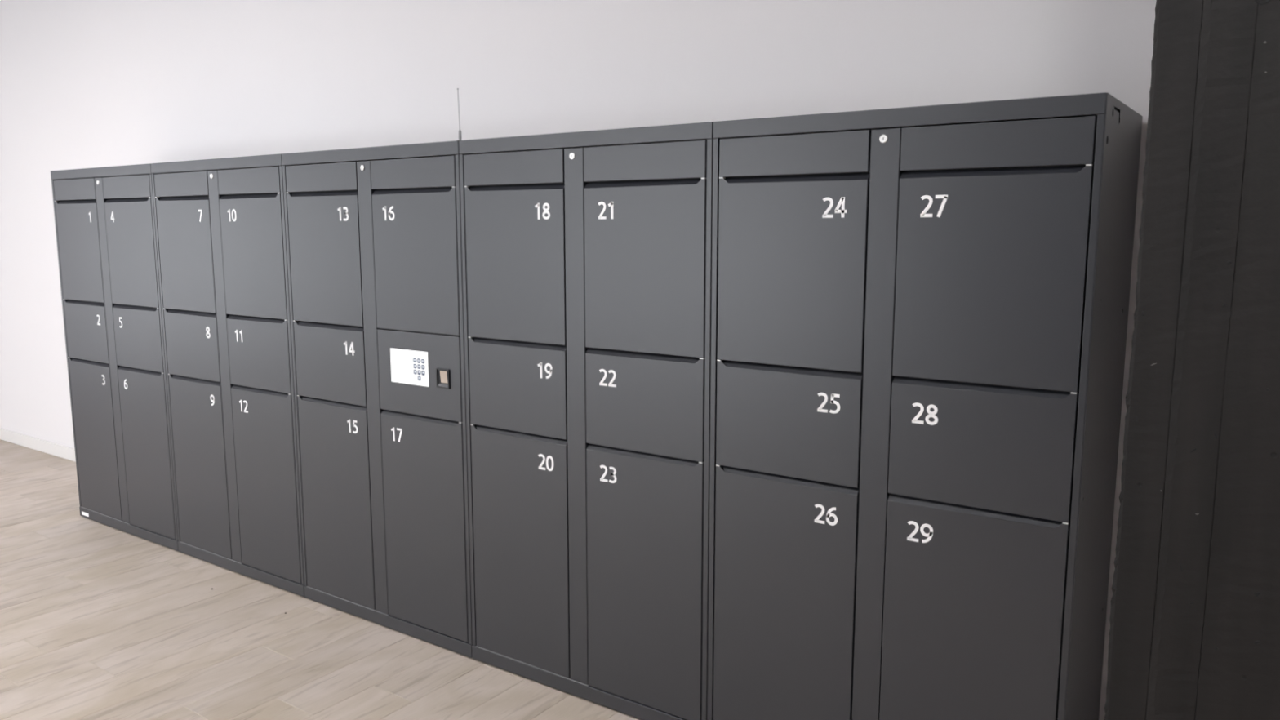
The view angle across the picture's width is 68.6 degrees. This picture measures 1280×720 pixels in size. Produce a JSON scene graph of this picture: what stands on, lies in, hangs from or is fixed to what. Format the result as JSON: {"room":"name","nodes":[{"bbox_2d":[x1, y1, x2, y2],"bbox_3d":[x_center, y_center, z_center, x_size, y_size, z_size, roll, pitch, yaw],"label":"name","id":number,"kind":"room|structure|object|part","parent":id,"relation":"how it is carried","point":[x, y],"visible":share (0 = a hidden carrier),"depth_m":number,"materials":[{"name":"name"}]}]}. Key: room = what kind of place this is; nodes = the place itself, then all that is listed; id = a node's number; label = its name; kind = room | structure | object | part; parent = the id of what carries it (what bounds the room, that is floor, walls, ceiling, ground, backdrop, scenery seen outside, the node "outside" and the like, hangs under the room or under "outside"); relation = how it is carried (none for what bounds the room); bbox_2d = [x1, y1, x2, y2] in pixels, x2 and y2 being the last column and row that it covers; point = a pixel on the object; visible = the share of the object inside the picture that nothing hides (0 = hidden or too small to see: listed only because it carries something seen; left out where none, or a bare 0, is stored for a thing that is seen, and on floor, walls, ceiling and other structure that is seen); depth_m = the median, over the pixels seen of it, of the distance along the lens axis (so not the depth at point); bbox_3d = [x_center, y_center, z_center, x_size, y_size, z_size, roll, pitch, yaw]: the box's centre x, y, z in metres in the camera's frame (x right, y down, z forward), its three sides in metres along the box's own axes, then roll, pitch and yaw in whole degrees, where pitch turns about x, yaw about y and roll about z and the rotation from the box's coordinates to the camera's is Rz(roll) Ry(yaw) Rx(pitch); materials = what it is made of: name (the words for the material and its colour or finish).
{"room":"locker room","nodes":[
{"label":"locker room","id":0,"kind":"room"},
{"bbox_2d":[0,439,641,719],"bbox_3d":[-3.130,1.310,2.405,12.100,0.120,5.775,6,10,35],"label":"floor","id":1,"kind":"structure","parent":0,"point":[99,621],"depth_m":3.53,"materials":[{"name":"beige wood"}]},
{"bbox_2d":[50,163,177,551],"bbox_3d":[-2.507,-0.054,4.956,0.997,1.863,0.548,6,10,35],"label":"locker","id":2,"kind":"object","parent":1,"relation":"on","point":[104,219],"visible":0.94,"depth_m":4.71,"materials":[{"name":"black metal"}]},
{"bbox_3d":[-2.870,-0.867,4.776,0.435,0.104,0.020,6,10,35],"label":"fascia panel","id":3,"kind":"part","parent":2,"relation":"part of","materials":[{"name":"black metal"}]},
{"bbox_3d":[-2.870,-0.559,4.819,0.435,0.511,0.020,6,10,35],"label":"door","id":4,"kind":"part","parent":2,"relation":"part of","materials":[{"name":"black metal"}]},
{"bbox_3d":[-2.870,-0.151,4.877,0.435,0.306,0.020,6,10,35],"label":"door","id":5,"kind":"part","parent":2,"relation":"part of","materials":[{"name":"black metal"}]},
{"bbox_3d":[-2.869,0.412,4.957,0.435,0.822,0.020,6,10,35],"label":"door","id":6,"kind":"part","parent":2,"relation":"part of","materials":[{"name":"black metal"}]},
{"bbox_3d":[-2.657,-0.923,4.617,0.997,0.046,0.021,6,10,35],"label":"rail","id":7,"kind":"part","parent":2,"relation":"part of","materials":[{"name":"black metal"}]},
{"bbox_3d":[-2.656,-0.029,4.744,0.076,1.755,0.020,6,10,35],"label":"lock post","id":8,"kind":"part","parent":2,"relation":"part of","materials":[{"name":"black metal"}]},
{"bbox_3d":[-2.445,-0.826,4.481,0.437,0.104,0.020,6,10,35],"label":"fascia panel","id":9,"kind":"part","parent":2,"relation":"part of","materials":[{"name":"black metal"}]},
{"bbox_3d":[-2.657,0.867,4.870,0.997,0.050,0.023,6,10,35],"label":"rail","id":10,"kind":"part","parent":2,"relation":"part of","materials":[{"name":"black metal"}]},
{"bbox_3d":[-2.445,-0.517,4.524,0.437,0.511,0.020,6,10,35],"label":"door","id":11,"kind":"part","parent":2,"relation":"part of","materials":[{"name":"black metal"}]},
{"bbox_3d":[-2.445,-0.109,4.582,0.437,0.306,0.020,6,10,35],"label":"door","id":12,"kind":"part","parent":2,"relation":"part of","materials":[{"name":"black metal"}]},
{"bbox_3d":[-2.445,0.453,4.662,0.437,0.822,0.020,6,10,35],"label":"door","id":13,"kind":"part","parent":2,"relation":"part of","materials":[{"name":"black metal"}]},
{"bbox_2d":[151,153,304,596],"bbox_3d":[-1.688,0.026,4.388,0.997,1.863,0.548,6,10,35],"label":"locker","id":14,"kind":"object","parent":1,"relation":"on","point":[220,227],"visible":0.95,"depth_m":4.14,"materials":[{"name":"black metal"}]},
{"bbox_3d":[-2.051,-0.787,4.207,0.435,0.104,0.020,6,10,35],"label":"fascia panel","id":15,"kind":"part","parent":14,"relation":"part of","materials":[{"name":"black metal"}]},
{"bbox_3d":[-2.051,-0.479,4.251,0.435,0.511,0.020,6,10,35],"label":"door","id":16,"kind":"part","parent":14,"relation":"part of","materials":[{"name":"black metal"}]},
{"bbox_3d":[-2.051,-0.070,4.309,0.435,0.306,0.020,6,10,35],"label":"door","id":17,"kind":"part","parent":14,"relation":"part of","materials":[{"name":"black metal"}]},
{"bbox_3d":[-2.051,0.492,4.389,0.435,0.822,0.020,6,10,35],"label":"door","id":18,"kind":"part","parent":14,"relation":"part of","materials":[{"name":"black metal"}]},
{"bbox_3d":[-1.838,-0.843,4.048,0.997,0.046,0.021,6,10,35],"label":"rail","id":19,"kind":"part","parent":14,"relation":"part of","materials":[{"name":"black metal"}]},
{"bbox_3d":[-1.838,0.051,4.175,0.076,1.755,0.020,6,10,35],"label":"lock post","id":20,"kind":"part","parent":14,"relation":"part of","materials":[{"name":"black metal"}]},
{"bbox_3d":[-1.838,0.947,4.302,0.997,0.050,0.023,6,10,35],"label":"rail","id":21,"kind":"part","parent":14,"relation":"part of","materials":[{"name":"black metal"}]},
{"bbox_3d":[-1.627,-0.746,3.912,0.437,0.104,0.020,6,10,35],"label":"fascia panel","id":22,"kind":"part","parent":14,"relation":"part of","materials":[{"name":"black metal"}]},
{"bbox_3d":[-1.627,-0.437,3.956,0.437,0.511,0.020,6,10,35],"label":"door","id":23,"kind":"part","parent":14,"relation":"part of","materials":[{"name":"black metal"}]},
{"bbox_3d":[-1.626,-0.029,4.014,0.437,0.306,0.020,6,10,35],"label":"door","id":24,"kind":"part","parent":14,"relation":"part of","materials":[{"name":"black metal"}]},
{"bbox_3d":[-1.626,0.533,4.094,0.437,0.822,0.020,6,10,35],"label":"door","id":25,"kind":"part","parent":14,"relation":"part of","materials":[{"name":"black metal"}]},
{"bbox_2d":[281,140,472,657],"bbox_3d":[-0.870,0.107,3.818,0.997,1.863,0.551,6,10,35],"label":"locker","id":26,"kind":"object","parent":1,"relation":"on","point":[373,234],"visible":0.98,"depth_m":3.56,"materials":[{"name":"black metal"}]},
{"bbox_3d":[-1.232,-0.707,3.639,0.435,0.104,0.020,6,10,35],"label":"fascia panel","id":27,"kind":"part","parent":26,"relation":"part of","materials":[{"name":"black metal"}]},
{"bbox_3d":[-1.232,-0.399,3.682,0.435,0.511,0.020,6,10,35],"label":"door","id":28,"kind":"part","parent":26,"relation":"part of","materials":[{"name":"black metal"}]},
{"bbox_3d":[-1.232,0.010,3.740,0.435,0.306,0.020,6,10,35],"label":"door","id":29,"kind":"part","parent":26,"relation":"part of","materials":[{"name":"black metal"}]},
{"bbox_3d":[-1.232,0.572,3.820,0.435,0.822,0.020,6,10,35],"label":"door","id":30,"kind":"part","parent":26,"relation":"part of","materials":[{"name":"black metal"}]},
{"bbox_3d":[-1.020,-0.763,3.480,0.997,0.046,0.021,6,10,35],"label":"rail","id":31,"kind":"part","parent":26,"relation":"part of","materials":[{"name":"black metal"}]},
{"bbox_3d":[-1.019,0.131,3.607,0.076,1.755,0.020,6,10,35],"label":"lock post","id":32,"kind":"part","parent":26,"relation":"part of","materials":[{"name":"black metal"}]},
{"bbox_3d":[-1.019,1.027,3.733,0.997,0.050,0.023,6,10,35],"label":"rail","id":33,"kind":"part","parent":26,"relation":"part of","materials":[{"name":"black metal"}]},
{"bbox_3d":[-0.808,-0.665,3.344,0.437,0.104,0.020,6,10,35],"label":"fascia panel","id":34,"kind":"part","parent":26,"relation":"part of","materials":[{"name":"black metal"}]},
{"bbox_3d":[-0.808,-0.357,3.387,0.437,0.511,0.020,6,10,35],"label":"door","id":35,"kind":"part","parent":26,"relation":"part of","materials":[{"name":"black metal"}]},
{"bbox_3d":[-0.807,0.051,3.445,0.437,0.306,0.020,6,10,35],"label":"control panel","id":36,"kind":"part","parent":26,"relation":"part of","materials":[{"name":"black metal"}]},
{"bbox_3d":[-0.807,0.614,3.525,0.437,0.822,0.020,6,10,35],"label":"door","id":37,"kind":"part","parent":26,"relation":"part of","materials":[{"name":"black metal"}]},
{"bbox_3d":[-0.706,0.091,3.362,0.051,0.009,0.005,6,10,35],"label":"reader sill","id":38,"kind":"part","parent":26,"relation":"part of","materials":[{"name":"black plastic"}]},
{"bbox_2d":[457,88,461,140],"bbox_3d":[-0.623,-0.844,3.237,0.032,0.183,0.032,6,10,35],"label":"whip antenna","id":39,"kind":"object","parent":26,"relation":"on","point":[460,131],"visible":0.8,"depth_m":3.24,"materials":[{"name":"black plastic"}]},
{"bbox_3d":[-0.625,-0.863,3.235,0.007,0.137,0.002,6,10,35],"label":"rod","id":40,"kind":"part","parent":39,"relation":"part of","materials":[{"name":"grey plastic"}]},
{"bbox_2d":[458,121,713,719],"bbox_3d":[-0.051,0.187,3.251,0.997,1.863,0.548,6,10,35],"label":"locker","id":41,"kind":"object","parent":1,"relation":"on","point":[587,255],"visible":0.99,"depth_m":2.99,"materials":[{"name":"black metal"}]},
{"bbox_3d":[-0.414,-0.627,3.070,0.435,0.104,0.020,6,10,35],"label":"fascia panel","id":42,"kind":"part","parent":41,"relation":"part of","materials":[{"name":"black metal"}]},
{"bbox_3d":[-0.414,-0.319,3.114,0.435,0.511,0.020,6,10,35],"label":"door","id":43,"kind":"part","parent":41,"relation":"part of","materials":[{"name":"black metal"}]},
{"bbox_3d":[-0.413,0.090,3.172,0.435,0.306,0.020,6,10,35],"label":"door","id":44,"kind":"part","parent":41,"relation":"part of","materials":[{"name":"black metal"}]},
{"bbox_3d":[-0.413,0.652,3.252,0.435,0.822,0.020,6,10,35],"label":"door","id":45,"kind":"part","parent":41,"relation":"part of","materials":[{"name":"black metal"}]},
{"bbox_3d":[-0.200,0.211,3.038,0.076,1.755,0.020,6,10,35],"label":"lock post","id":46,"kind":"part","parent":41,"relation":"part of","materials":[{"name":"black metal"}]},
{"bbox_3d":[-0.200,1.108,3.165,0.997,0.050,0.023,6,10,35],"label":"rail","id":47,"kind":"part","parent":41,"relation":"part of","materials":[{"name":"black metal"}]},
{"bbox_3d":[-0.201,-0.683,2.912,0.997,0.046,0.021,6,10,35],"label":"rail","id":48,"kind":"part","parent":41,"relation":"part of","materials":[{"name":"black metal"}]},
{"bbox_3d":[0.012,0.694,2.957,0.437,0.822,0.020,6,10,35],"label":"door","id":49,"kind":"part","parent":41,"relation":"part of","materials":[{"name":"black metal"}]},
{"bbox_3d":[0.011,-0.585,2.775,0.437,0.104,0.020,6,10,35],"label":"fascia panel","id":50,"kind":"part","parent":41,"relation":"part of","materials":[{"name":"black metal"}]},
{"bbox_3d":[0.011,0.132,2.877,0.437,0.306,0.020,6,10,35],"label":"door","id":51,"kind":"part","parent":41,"relation":"part of","materials":[{"name":"black metal"}]},
{"bbox_3d":[0.011,-0.277,2.819,0.437,0.511,0.020,6,10,35],"label":"door","id":52,"kind":"part","parent":41,"relation":"part of","materials":[{"name":"black metal"}]},
{"bbox_2d":[706,92,1142,719],"bbox_3d":[0.768,0.267,2.682,0.997,1.863,0.548,6,10,35],"label":"locker","id":53,"kind":"object","parent":1,"relation":"on","point":[919,315],"visible":1,"depth_m":2.40,"materials":[{"name":"black metal"}]},
{"bbox_3d":[0.406,0.732,2.683,0.435,0.822,0.020,6,10,35],"label":"door","id":54,"kind":"part","parent":53,"relation":"part of","materials":[{"name":"black metal"}]},
{"bbox_3d":[0.405,0.170,2.603,0.435,0.306,0.020,6,10,35],"label":"door","id":55,"kind":"part","parent":53,"relation":"part of","materials":[{"name":"black metal"}]},
{"bbox_3d":[0.405,-0.238,2.545,0.435,0.511,0.020,6,10,35],"label":"door","id":56,"kind":"part","parent":53,"relation":"part of","materials":[{"name":"black metal"}]},
{"bbox_3d":[0.405,-0.547,2.502,0.435,0.104,0.020,6,10,35],"label":"fascia panel","id":57,"kind":"part","parent":53,"relation":"part of","materials":[{"name":"black metal"}]},
{"bbox_3d":[0.619,0.292,2.470,0.076,1.755,0.020,6,10,35],"label":"lock post","id":58,"kind":"part","parent":53,"relation":"part of","materials":[{"name":"black metal"}]},
{"bbox_3d":[0.617,-0.603,2.344,0.995,0.046,0.021,6,10,35],"label":"rail","id":59,"kind":"part","parent":53,"relation":"part of","materials":[{"name":"black metal"}]},
{"bbox_3d":[0.830,0.774,2.388,0.437,0.822,0.020,6,10,35],"label":"door","id":60,"kind":"part","parent":53,"relation":"part of","materials":[{"name":"black metal"}]},
{"bbox_3d":[0.830,0.212,2.308,0.437,0.306,0.020,6,10,35],"label":"door","id":61,"kind":"part","parent":53,"relation":"part of","materials":[{"name":"black metal"}]},
{"bbox_3d":[0.830,-0.197,2.250,0.437,0.511,0.020,6,10,35],"label":"door","id":62,"kind":"part","parent":53,"relation":"part of","materials":[{"name":"black metal"}]},
{"bbox_3d":[0.830,-0.505,2.207,0.437,0.104,0.020,6,10,35],"label":"fascia panel","id":63,"kind":"part","parent":53,"relation":"part of","materials":[{"name":"black metal"}]},
{"bbox_3d":[1.177,0.303,2.400,0.002,1.855,0.544,6,10,35],"label":"panel","id":64,"kind":"part","parent":53,"relation":"part of","materials":[{"name":"black metal"}]},
{"bbox_2d":[0,0,1156,719],"bbox_3d":[-1.416,-0.792,4.577,12.100,3.670,0.200,6,10,35],"label":"wall","id":65,"kind":"structure","parent":0,"point":[84,83],"depth_m":4.00,"materials":[{"name":"white paint"}]},
{"bbox_2d":[0,427,75,462],"bbox_3d":[-1.476,0.875,4.724,12.100,0.088,0.014,6,10,35],"label":"baseboard","id":66,"kind":"structure","parent":65,"relation":"attached to","point":[49,447],"depth_m":6.65,"materials":[{"name":"white"}]},
{"bbox_2d":[1103,0,1279,719],"bbox_3d":[1.245,-0.396,1.890,0.396,3.395,0.162,6,10,35],"label":"wall","id":67,"kind":"structure","parent":0,"point":[1194,632],"depth_m":1.92,"materials":[{"name":"black wood"}]}
]}

